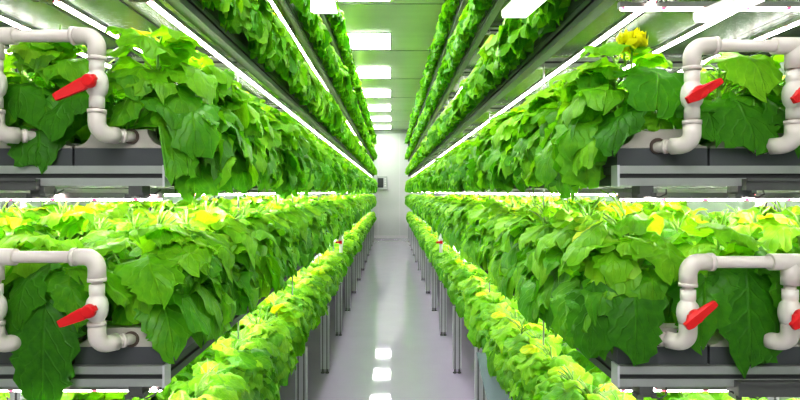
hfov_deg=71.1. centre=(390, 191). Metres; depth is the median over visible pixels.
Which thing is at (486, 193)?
diffuser
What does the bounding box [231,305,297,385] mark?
leafy plant
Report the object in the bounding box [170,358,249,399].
leafy plant
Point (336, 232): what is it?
leafy plant
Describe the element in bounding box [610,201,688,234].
leafy plant
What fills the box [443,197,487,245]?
leafy plant
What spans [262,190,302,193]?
lamp
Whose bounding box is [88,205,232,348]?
leafy plant
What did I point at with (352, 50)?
trim
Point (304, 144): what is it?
leafy plant
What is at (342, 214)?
leafy plant
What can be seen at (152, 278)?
leafy plant
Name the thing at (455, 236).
leafy plant
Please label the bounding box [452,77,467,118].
leafy plant
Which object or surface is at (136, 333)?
pipe
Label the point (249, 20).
leafy plant
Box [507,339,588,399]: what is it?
leafy plant
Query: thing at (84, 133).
leafy plant
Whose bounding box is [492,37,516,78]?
leafy plant
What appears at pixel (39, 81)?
leafy plant
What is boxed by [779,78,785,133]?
leafy plant
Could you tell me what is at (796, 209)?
leafy plant
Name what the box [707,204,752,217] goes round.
leafy plant
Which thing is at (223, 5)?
leafy plant
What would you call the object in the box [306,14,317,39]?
leafy plant
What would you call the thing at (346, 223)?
leafy plant
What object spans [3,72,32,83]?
leafy plant
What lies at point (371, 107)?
recessed light
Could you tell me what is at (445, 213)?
leafy plant
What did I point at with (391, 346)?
floor
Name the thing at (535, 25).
leafy plant
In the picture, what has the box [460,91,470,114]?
leafy plant
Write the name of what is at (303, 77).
leafy plant
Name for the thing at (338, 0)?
recessed light
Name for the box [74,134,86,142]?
leafy plant
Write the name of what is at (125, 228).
leafy plant
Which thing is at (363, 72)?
recessed light
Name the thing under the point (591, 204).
leafy plant
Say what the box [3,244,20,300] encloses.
leafy plant
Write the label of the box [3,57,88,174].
leafy plant
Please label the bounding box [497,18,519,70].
leafy plant
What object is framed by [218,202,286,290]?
leafy plant
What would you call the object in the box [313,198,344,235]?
leafy plant
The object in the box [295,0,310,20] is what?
leafy plant
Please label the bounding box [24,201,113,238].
leafy plant
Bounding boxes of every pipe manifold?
[0,26,135,143]
[0,248,135,351]
[653,36,799,154]
[659,253,799,349]
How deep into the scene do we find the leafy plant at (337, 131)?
5.44 m
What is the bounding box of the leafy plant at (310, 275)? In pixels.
[293,272,325,298]
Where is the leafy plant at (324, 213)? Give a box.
[307,203,331,247]
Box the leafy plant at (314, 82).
[298,62,317,107]
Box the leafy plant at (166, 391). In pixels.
[83,376,176,399]
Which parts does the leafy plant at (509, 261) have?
stem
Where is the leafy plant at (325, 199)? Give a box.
[323,198,348,219]
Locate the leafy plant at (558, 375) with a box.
[534,362,597,399]
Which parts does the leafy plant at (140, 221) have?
stem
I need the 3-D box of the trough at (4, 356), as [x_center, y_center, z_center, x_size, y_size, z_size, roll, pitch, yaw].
[-0.965,0.409,10.590,0.239,0.098,18.220,0,0,0]
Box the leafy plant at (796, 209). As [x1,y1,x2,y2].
[792,205,799,242]
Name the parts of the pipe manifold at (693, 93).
valve handle, valve handle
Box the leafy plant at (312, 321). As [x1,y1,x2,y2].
[277,289,319,336]
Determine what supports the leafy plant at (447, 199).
on the trough at (664, 355)
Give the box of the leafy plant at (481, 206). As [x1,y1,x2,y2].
[460,205,484,252]
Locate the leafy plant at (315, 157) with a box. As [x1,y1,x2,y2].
[309,140,321,192]
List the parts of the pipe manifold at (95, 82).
valve handle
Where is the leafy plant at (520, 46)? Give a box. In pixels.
[507,18,606,61]
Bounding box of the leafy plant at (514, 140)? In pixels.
[509,102,557,189]
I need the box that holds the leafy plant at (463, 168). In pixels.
[458,145,471,186]
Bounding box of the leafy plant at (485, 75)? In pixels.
[473,33,542,85]
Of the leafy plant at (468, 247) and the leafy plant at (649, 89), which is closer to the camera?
the leafy plant at (649, 89)
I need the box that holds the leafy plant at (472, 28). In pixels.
[459,8,478,35]
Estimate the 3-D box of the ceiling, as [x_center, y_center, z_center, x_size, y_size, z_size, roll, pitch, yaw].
[0.000,-2.260,8.950,4.500,0.100,22.300,0,0,0]
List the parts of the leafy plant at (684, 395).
stem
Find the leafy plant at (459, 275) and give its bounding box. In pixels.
[449,265,487,304]
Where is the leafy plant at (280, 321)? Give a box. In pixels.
[247,307,290,333]
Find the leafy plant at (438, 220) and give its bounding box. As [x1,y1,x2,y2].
[434,198,461,232]
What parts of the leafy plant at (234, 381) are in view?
stem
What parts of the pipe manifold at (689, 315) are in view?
valve handle, valve handle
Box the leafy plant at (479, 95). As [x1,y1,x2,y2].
[471,75,525,98]
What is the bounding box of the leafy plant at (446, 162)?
[442,160,453,192]
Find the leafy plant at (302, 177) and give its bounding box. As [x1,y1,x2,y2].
[260,107,309,199]
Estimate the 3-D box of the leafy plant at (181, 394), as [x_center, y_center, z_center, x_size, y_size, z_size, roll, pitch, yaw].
[-0.675,0.774,1.676,0.360,0.356,0.406,0,0,0]
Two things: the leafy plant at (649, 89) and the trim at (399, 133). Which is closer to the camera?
the leafy plant at (649, 89)
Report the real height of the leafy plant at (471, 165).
0.441 m
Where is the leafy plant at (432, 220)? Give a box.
[431,197,457,225]
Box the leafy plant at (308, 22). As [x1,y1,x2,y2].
[296,10,317,30]
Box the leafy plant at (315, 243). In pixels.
[304,212,319,253]
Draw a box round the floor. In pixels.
[279,238,510,399]
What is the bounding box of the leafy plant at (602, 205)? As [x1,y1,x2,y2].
[586,201,649,215]
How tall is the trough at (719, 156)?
0.098 m
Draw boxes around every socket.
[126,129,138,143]
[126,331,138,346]
[650,138,662,153]
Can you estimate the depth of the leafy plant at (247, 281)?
2.03 m
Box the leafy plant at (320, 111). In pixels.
[298,90,323,116]
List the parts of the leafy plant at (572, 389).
stem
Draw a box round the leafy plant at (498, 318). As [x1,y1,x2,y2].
[480,308,534,364]
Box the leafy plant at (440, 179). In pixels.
[439,163,447,191]
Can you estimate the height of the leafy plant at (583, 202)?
0.430 m
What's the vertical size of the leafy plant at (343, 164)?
0.478 m
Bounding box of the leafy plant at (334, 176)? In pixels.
[321,148,336,192]
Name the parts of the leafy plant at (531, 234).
stem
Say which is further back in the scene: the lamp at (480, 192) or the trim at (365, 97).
the trim at (365, 97)
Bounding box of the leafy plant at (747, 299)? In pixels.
[666,218,799,378]
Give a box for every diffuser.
[0,199,161,200]
[0,390,161,391]
[150,193,261,195]
[486,193,528,193]
[530,193,614,195]
[620,7,799,10]
[620,199,799,200]
[620,390,727,391]
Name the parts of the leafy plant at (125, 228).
stem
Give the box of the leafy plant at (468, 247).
[460,199,524,264]
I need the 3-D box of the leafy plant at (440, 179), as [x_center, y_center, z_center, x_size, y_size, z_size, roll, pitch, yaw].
[0.655,-0.198,5.375,0.382,0.429,0.405,0,0,-1]
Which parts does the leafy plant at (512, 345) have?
stem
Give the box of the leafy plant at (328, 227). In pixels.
[307,199,332,246]
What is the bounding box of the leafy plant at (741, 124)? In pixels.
[700,52,799,158]
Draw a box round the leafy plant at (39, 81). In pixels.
[8,68,74,142]
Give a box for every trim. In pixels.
[338,3,443,3]
[352,50,430,50]
[360,78,420,78]
[365,97,415,97]
[374,130,407,132]
[399,133,399,235]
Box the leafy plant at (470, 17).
[463,0,482,26]
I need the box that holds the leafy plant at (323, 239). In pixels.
[293,201,330,254]
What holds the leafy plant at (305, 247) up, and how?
on the trough at (141, 351)
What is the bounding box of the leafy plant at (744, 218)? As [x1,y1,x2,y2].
[709,201,799,253]
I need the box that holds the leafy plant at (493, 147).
[485,136,509,193]
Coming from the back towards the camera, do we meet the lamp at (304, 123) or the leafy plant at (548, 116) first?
the lamp at (304, 123)
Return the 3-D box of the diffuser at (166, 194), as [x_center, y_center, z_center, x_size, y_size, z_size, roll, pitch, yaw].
[-0.660,0.009,2.185,0.016,0.005,1.318,0,0,0]
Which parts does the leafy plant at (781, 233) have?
stem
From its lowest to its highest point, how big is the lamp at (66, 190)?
0.022 m
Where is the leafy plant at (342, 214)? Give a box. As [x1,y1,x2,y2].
[325,201,345,232]
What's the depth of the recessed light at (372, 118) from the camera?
16.72 m
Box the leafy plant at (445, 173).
[441,145,458,189]
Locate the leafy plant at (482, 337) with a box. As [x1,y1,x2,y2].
[476,301,530,353]
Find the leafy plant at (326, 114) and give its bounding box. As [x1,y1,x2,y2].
[312,77,333,121]
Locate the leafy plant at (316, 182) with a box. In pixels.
[299,133,321,192]
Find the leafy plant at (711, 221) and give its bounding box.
[679,210,715,223]
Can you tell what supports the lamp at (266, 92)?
attached to the rack at (138, 180)
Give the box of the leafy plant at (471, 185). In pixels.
[464,132,485,194]
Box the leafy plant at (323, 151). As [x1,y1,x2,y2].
[311,137,332,190]
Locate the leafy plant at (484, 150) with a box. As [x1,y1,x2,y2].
[475,120,498,193]
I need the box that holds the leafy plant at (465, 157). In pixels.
[459,143,469,191]
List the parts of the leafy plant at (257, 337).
stem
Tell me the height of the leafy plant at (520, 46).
0.382 m
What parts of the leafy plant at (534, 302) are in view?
stem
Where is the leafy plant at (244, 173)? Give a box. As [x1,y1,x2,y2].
[149,50,257,200]
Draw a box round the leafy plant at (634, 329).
[563,235,685,365]
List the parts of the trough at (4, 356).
trough lid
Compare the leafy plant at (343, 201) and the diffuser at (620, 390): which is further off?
the leafy plant at (343, 201)
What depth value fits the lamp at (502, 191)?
3.28 m
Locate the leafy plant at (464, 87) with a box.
[461,57,481,110]
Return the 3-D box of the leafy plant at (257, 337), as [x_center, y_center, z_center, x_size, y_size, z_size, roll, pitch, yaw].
[-0.682,0.776,2.550,0.357,0.352,0.386,0,0,-26]
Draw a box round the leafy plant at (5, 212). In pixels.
[0,201,23,216]
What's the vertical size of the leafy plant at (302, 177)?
0.527 m
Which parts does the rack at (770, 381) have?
post, post, post, post, post, post, post, post, rail, post, cross rail, rail, post, hanger rod, cross rail, cross rail, post, hanger rod, cross rail, cross rail, rail, rail, rail, hanger rod, cross rail, rail plate, rail plate, cross rail, cross rail, rail, rail, rail, rail, post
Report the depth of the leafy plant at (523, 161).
2.04 m
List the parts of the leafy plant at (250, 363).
stem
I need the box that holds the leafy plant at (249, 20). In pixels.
[222,0,266,41]
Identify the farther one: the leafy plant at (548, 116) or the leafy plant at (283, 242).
the leafy plant at (283, 242)
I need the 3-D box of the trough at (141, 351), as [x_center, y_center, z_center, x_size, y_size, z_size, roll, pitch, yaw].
[-0.720,0.409,10.590,0.239,0.098,18.220,0,0,0]
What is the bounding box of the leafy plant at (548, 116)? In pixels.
[531,78,626,190]
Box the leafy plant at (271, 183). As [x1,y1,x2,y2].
[260,109,283,194]
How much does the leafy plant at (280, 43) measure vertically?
0.384 m
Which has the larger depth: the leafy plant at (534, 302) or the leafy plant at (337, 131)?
the leafy plant at (337, 131)
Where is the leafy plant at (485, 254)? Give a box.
[475,193,541,270]
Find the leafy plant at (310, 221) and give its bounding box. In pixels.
[283,204,312,238]
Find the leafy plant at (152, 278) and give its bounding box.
[63,238,192,363]
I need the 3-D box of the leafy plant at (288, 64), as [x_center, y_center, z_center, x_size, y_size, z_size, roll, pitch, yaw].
[-0.657,-0.761,2.784,0.312,0.382,0.368,0,0,24]
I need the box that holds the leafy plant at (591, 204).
[573,195,629,215]
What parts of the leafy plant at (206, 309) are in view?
stem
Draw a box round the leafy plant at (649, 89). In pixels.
[579,41,721,156]
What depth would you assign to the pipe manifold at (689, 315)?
1.40 m
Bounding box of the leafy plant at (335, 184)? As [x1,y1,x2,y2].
[325,147,338,189]
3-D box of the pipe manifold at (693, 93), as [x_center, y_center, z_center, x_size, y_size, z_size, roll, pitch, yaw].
[1.010,-0.245,1.427,0.638,0.295,0.140,0,0,0]
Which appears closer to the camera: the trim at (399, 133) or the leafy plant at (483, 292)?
the leafy plant at (483, 292)
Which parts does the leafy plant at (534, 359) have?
stem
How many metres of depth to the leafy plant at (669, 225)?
1.87 m
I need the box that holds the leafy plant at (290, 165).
[261,105,300,195]
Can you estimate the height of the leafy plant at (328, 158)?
0.505 m
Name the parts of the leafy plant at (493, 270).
stem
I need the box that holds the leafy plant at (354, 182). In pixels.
[339,158,356,194]
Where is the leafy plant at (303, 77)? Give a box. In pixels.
[276,53,307,97]
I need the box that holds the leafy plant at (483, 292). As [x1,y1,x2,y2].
[467,289,503,321]
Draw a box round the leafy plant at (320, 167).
[299,127,328,192]
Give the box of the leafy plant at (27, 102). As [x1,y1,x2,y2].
[3,24,126,131]
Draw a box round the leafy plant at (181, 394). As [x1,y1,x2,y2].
[168,390,192,399]
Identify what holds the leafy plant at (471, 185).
in the trough at (637, 150)
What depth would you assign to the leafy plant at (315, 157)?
3.97 m
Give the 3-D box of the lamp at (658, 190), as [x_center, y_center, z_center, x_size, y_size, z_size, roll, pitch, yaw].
[0.985,0.001,2.185,0.020,0.022,1.330,0,0,0]
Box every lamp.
[0,11,113,67]
[0,190,29,192]
[0,193,164,200]
[0,387,163,391]
[53,0,141,51]
[55,188,127,195]
[147,0,262,90]
[150,188,262,195]
[261,87,303,122]
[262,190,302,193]
[269,0,303,52]
[302,51,324,86]
[303,121,324,139]
[310,0,337,13]
[324,138,337,149]
[449,139,462,149]
[462,121,486,138]
[462,191,485,193]
[485,87,530,122]
[485,190,529,193]
[501,0,545,17]
[530,0,656,90]
[530,188,657,195]
[617,1,799,10]
[617,193,799,200]
[618,387,727,391]
[619,14,731,69]
[657,189,756,193]
[668,16,799,72]
[693,0,764,21]
[757,190,799,192]
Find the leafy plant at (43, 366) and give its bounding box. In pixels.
[4,263,131,399]
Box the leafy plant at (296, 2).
[273,0,306,10]
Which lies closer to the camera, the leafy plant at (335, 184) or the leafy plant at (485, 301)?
the leafy plant at (485, 301)
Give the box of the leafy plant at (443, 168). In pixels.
[441,150,454,193]
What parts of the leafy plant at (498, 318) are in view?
stem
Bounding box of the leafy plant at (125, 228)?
[78,216,140,313]
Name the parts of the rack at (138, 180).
post, rail, rail, rail, cross rail, rail plate, rail plate, cross rail, hanger rod, rail, rail, cross rail, hanger rod, post, rail, post, post, rail, post, post, post, post, post, post, post, post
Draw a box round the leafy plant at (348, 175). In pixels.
[342,158,352,191]
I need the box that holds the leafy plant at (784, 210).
[736,201,799,215]
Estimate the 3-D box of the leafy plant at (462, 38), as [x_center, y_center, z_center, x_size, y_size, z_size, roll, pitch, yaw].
[0.660,-1.289,4.202,0.323,0.371,0.417,0,0,26]
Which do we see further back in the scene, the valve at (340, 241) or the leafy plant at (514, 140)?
the valve at (340, 241)
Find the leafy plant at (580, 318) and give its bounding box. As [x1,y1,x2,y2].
[550,189,685,360]
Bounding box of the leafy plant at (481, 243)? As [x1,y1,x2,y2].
[475,203,507,265]
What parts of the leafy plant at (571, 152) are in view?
stem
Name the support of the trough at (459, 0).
on the rack at (770, 381)
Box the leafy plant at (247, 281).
[179,201,261,314]
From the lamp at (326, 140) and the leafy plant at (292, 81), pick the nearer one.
the leafy plant at (292, 81)
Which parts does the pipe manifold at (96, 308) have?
valve handle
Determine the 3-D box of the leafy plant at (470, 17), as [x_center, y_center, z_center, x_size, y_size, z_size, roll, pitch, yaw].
[0.704,-1.277,3.780,0.364,0.327,0.364,0,0,-27]
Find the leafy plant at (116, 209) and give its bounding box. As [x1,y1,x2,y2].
[64,201,148,239]
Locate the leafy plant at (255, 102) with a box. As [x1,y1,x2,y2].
[235,86,276,194]
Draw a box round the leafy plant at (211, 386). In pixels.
[188,370,238,399]
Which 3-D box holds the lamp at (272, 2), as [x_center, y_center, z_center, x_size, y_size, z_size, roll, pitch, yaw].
[-0.660,-1.053,3.530,0.020,0.022,1.330,0,0,0]
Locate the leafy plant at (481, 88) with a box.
[474,33,500,93]
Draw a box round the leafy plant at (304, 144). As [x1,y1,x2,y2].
[293,123,314,197]
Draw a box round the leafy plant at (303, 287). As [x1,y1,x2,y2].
[277,278,320,322]
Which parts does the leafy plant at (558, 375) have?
stem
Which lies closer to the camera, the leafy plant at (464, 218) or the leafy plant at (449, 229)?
the leafy plant at (464, 218)
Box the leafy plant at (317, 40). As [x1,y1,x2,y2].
[309,14,325,49]
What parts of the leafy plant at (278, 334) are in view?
stem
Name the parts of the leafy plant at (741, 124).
stem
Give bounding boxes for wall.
[0,74,326,209]
[330,133,451,235]
[455,54,799,399]
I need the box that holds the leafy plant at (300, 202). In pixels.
[295,200,333,236]
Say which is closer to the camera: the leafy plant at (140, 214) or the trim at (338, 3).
the leafy plant at (140, 214)
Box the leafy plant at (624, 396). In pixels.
[598,390,636,399]
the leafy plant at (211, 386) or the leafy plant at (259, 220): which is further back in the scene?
the leafy plant at (259, 220)
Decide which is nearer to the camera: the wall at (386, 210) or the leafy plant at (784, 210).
the leafy plant at (784, 210)
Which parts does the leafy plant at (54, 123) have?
stem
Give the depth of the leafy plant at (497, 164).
2.57 m
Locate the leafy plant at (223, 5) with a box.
[200,0,231,11]
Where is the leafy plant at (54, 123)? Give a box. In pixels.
[37,75,186,142]
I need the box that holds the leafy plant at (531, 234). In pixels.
[513,196,605,319]
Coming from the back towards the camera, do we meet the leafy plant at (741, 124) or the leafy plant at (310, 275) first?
the leafy plant at (310, 275)
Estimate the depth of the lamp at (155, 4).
1.91 m
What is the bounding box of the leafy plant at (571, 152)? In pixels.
[534,52,672,200]
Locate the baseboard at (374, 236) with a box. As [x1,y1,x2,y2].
[374,236,407,237]
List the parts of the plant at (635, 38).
stem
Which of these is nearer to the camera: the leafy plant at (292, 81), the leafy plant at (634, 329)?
the leafy plant at (634, 329)
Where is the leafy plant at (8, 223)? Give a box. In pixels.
[0,202,64,246]
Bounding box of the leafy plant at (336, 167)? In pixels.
[326,147,342,194]
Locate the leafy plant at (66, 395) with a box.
[61,391,162,399]
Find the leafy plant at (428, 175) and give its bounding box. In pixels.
[426,165,434,190]
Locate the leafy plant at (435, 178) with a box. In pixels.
[432,157,447,192]
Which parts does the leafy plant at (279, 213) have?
stem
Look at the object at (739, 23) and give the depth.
2.03 m
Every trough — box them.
[0,0,177,84]
[0,20,108,71]
[0,128,80,165]
[0,316,111,363]
[46,0,267,104]
[75,129,163,165]
[75,322,194,363]
[121,0,360,166]
[267,0,371,155]
[319,14,370,135]
[410,0,510,159]
[411,0,468,135]
[412,0,660,174]
[417,0,720,173]
[602,129,706,167]
[607,323,706,363]
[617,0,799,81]
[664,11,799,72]
[701,133,799,165]
[707,329,799,363]
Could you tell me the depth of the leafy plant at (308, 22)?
3.74 m
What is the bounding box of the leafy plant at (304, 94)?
[294,62,310,100]
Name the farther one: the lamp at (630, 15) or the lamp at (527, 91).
the lamp at (527, 91)
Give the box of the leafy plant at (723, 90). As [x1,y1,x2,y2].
[667,71,729,142]
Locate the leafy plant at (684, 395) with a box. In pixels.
[667,392,713,399]
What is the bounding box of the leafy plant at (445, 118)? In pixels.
[442,100,456,128]
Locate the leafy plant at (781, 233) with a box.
[755,207,799,292]
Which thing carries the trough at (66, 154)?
on the rack at (138, 180)
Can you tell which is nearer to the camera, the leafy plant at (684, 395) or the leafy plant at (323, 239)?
the leafy plant at (684, 395)
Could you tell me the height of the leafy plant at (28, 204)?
0.388 m
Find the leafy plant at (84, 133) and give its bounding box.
[70,59,148,143]
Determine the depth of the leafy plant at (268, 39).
2.35 m
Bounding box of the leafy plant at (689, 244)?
[666,209,776,322]
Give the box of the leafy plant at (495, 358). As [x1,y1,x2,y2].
[485,316,551,389]
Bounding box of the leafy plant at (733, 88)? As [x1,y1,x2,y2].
[699,75,784,143]
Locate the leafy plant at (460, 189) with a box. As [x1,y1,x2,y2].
[447,140,468,193]
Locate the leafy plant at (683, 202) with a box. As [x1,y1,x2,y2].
[640,201,687,211]
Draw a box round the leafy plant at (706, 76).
[668,52,784,132]
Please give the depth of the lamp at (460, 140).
6.07 m
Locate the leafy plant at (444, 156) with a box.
[437,155,448,190]
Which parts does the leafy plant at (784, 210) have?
stem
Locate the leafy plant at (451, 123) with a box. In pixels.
[448,105,458,125]
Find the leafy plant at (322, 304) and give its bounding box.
[289,276,327,316]
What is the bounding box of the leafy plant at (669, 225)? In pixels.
[639,209,722,288]
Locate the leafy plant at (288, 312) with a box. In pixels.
[246,293,305,356]
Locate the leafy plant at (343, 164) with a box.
[335,152,346,193]
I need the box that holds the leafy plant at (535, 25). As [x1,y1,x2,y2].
[519,0,635,41]
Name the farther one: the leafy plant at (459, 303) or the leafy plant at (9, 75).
the leafy plant at (459, 303)
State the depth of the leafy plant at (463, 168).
3.74 m
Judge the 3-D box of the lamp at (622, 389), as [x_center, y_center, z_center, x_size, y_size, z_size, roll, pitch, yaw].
[1.130,0.540,1.550,1.000,0.022,0.020,0,0,0]
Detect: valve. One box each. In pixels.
[336,236,343,252]
[436,233,442,252]
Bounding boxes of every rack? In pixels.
[0,0,373,399]
[408,0,799,399]
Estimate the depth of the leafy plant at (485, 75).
3.01 m
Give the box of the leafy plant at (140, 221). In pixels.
[102,206,148,260]
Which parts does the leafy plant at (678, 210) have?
stem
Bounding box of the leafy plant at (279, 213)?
[241,197,299,277]
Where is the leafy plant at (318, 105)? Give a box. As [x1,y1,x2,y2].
[306,62,322,113]
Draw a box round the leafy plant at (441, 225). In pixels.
[437,198,462,235]
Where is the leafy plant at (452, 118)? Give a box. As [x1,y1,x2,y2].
[449,95,462,122]
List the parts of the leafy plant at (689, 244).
stem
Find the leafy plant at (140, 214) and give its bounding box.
[123,210,179,248]
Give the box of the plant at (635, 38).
[616,27,647,68]
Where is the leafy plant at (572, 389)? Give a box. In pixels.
[533,379,629,399]
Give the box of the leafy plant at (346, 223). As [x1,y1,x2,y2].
[334,200,349,231]
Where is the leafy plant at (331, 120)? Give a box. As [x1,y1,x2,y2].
[322,98,333,126]
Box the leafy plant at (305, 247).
[254,196,314,268]
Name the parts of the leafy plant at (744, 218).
stem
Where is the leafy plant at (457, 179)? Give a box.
[450,143,470,189]
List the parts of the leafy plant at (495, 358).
stem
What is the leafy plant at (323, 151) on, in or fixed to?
in the trough at (146, 150)
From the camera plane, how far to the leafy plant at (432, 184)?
6.52 m
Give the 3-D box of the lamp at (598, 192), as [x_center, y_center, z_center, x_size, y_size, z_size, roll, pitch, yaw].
[0.715,0.001,2.185,0.020,0.022,1.330,0,0,0]
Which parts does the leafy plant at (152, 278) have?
stem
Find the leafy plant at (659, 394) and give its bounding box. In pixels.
[609,378,680,399]
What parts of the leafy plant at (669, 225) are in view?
stem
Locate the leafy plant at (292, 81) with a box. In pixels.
[271,8,299,89]
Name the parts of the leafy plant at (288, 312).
stem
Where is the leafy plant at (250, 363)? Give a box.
[189,337,279,399]
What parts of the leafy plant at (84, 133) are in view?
stem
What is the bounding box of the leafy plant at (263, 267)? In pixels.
[230,207,277,298]
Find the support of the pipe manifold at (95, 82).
attached to the trough at (146, 150)
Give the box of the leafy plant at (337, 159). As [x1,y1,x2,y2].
[335,156,344,191]
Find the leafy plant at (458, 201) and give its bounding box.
[442,199,460,238]
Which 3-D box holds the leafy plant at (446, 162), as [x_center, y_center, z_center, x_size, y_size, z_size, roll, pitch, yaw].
[0.644,-0.197,4.938,0.376,0.422,0.399,0,0,-8]
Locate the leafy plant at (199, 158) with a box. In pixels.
[85,24,240,203]
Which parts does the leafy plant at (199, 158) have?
stem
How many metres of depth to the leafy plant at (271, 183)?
2.56 m
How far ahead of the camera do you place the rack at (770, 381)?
1.56 m
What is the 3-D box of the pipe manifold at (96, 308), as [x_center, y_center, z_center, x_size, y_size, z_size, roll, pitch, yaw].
[-1.001,0.276,1.427,0.654,0.270,0.139,0,0,0]
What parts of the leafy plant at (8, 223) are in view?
stem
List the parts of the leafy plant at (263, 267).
stem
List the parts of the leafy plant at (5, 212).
stem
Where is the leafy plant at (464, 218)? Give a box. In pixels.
[460,205,485,255]
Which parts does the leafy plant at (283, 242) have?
stem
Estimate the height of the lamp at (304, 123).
0.022 m
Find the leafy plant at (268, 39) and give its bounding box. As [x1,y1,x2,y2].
[241,0,275,63]
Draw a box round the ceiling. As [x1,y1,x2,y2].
[338,0,444,129]
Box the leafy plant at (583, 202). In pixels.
[546,195,613,207]
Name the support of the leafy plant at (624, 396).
in the trough
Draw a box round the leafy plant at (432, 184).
[429,165,435,189]
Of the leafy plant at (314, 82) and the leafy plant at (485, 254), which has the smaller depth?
the leafy plant at (485, 254)
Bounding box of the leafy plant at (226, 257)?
[179,210,240,322]
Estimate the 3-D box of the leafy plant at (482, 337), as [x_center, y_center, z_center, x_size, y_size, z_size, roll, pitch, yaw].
[0.663,0.790,3.240,0.349,0.318,0.323,0,0,18]
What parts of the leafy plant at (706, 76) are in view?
stem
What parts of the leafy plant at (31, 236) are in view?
stem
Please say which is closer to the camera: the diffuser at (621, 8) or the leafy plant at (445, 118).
the diffuser at (621, 8)
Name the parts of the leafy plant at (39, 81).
stem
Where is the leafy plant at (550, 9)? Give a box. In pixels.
[539,0,567,28]
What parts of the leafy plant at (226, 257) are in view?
stem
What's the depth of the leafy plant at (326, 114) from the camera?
4.43 m
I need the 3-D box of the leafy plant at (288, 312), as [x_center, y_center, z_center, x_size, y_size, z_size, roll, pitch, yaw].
[-0.674,0.767,3.226,0.344,0.367,0.486,0,0,-17]
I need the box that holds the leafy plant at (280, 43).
[225,14,286,70]
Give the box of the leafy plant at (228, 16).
[201,0,242,27]
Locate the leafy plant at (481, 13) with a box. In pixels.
[469,0,491,17]
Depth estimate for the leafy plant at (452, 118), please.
4.74 m
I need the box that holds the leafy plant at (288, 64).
[264,12,297,77]
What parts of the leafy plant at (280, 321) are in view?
stem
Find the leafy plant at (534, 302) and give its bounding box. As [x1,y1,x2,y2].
[517,196,638,331]
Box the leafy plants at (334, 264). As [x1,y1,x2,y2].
[0,0,799,399]
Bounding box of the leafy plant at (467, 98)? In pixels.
[463,67,507,105]
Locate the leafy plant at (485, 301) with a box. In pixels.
[467,291,517,346]
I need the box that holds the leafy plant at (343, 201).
[326,194,351,229]
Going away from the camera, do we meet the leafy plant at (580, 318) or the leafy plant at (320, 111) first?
the leafy plant at (580, 318)
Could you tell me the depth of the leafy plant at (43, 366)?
1.44 m
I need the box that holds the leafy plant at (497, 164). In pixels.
[483,104,528,193]
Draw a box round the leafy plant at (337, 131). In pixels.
[322,105,343,134]
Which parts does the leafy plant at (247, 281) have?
stem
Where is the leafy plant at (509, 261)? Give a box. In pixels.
[498,194,580,300]
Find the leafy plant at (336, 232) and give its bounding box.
[300,198,340,240]
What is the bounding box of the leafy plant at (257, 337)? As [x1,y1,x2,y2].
[202,321,280,390]
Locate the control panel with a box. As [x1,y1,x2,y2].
[377,176,386,189]
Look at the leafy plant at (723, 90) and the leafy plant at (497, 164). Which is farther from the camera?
the leafy plant at (497, 164)
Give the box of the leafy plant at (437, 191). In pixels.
[427,163,439,192]
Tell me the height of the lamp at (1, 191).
0.022 m
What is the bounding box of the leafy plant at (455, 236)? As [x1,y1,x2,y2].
[449,198,485,251]
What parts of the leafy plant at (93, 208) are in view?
stem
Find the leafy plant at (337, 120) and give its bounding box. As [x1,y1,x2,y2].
[326,94,341,131]
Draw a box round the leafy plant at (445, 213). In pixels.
[441,208,447,236]
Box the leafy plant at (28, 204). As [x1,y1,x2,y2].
[25,201,47,206]
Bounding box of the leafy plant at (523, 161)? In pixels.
[509,81,561,195]
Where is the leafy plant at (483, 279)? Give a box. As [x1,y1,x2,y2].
[457,276,485,296]
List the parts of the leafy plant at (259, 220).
stem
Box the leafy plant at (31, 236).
[0,201,124,319]
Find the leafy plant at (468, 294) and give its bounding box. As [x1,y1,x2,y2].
[464,282,497,328]
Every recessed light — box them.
[338,0,390,0]
[347,32,390,48]
[356,67,390,77]
[363,90,390,96]
[368,105,390,110]
[371,117,390,120]
[373,125,390,128]
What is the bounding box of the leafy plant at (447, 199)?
[432,196,459,232]
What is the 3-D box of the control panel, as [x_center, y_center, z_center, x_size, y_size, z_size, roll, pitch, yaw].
[-0.315,-0.325,19.922,0.370,0.480,0.155,0,0,0]
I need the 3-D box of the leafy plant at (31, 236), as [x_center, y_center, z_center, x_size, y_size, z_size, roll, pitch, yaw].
[-0.969,0.213,1.655,0.385,0.406,0.354,0,0,0]
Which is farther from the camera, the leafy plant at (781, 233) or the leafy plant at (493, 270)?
the leafy plant at (493, 270)
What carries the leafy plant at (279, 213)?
in the trough at (141, 351)
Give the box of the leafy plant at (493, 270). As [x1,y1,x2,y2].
[487,191,558,287]
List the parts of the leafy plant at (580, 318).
stem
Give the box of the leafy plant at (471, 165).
[466,119,495,191]
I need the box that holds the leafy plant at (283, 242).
[256,203,296,280]
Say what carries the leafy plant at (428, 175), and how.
in the trough at (637, 150)
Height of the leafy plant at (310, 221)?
0.378 m
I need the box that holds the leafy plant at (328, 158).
[314,136,332,195]
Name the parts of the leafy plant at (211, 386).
stem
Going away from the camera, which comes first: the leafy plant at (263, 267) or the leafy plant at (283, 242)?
the leafy plant at (263, 267)
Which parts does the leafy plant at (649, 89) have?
stem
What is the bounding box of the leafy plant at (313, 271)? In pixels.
[302,266,331,304]
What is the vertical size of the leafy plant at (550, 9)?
0.364 m
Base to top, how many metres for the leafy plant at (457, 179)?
0.398 m
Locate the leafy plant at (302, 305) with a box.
[269,292,308,342]
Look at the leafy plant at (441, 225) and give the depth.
5.32 m
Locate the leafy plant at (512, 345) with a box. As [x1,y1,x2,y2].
[500,328,562,398]
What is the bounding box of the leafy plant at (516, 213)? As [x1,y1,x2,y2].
[491,203,528,259]
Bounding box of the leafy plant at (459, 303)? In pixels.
[454,275,500,317]
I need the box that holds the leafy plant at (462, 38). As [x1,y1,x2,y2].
[455,7,473,47]
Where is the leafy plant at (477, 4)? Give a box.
[472,0,491,12]

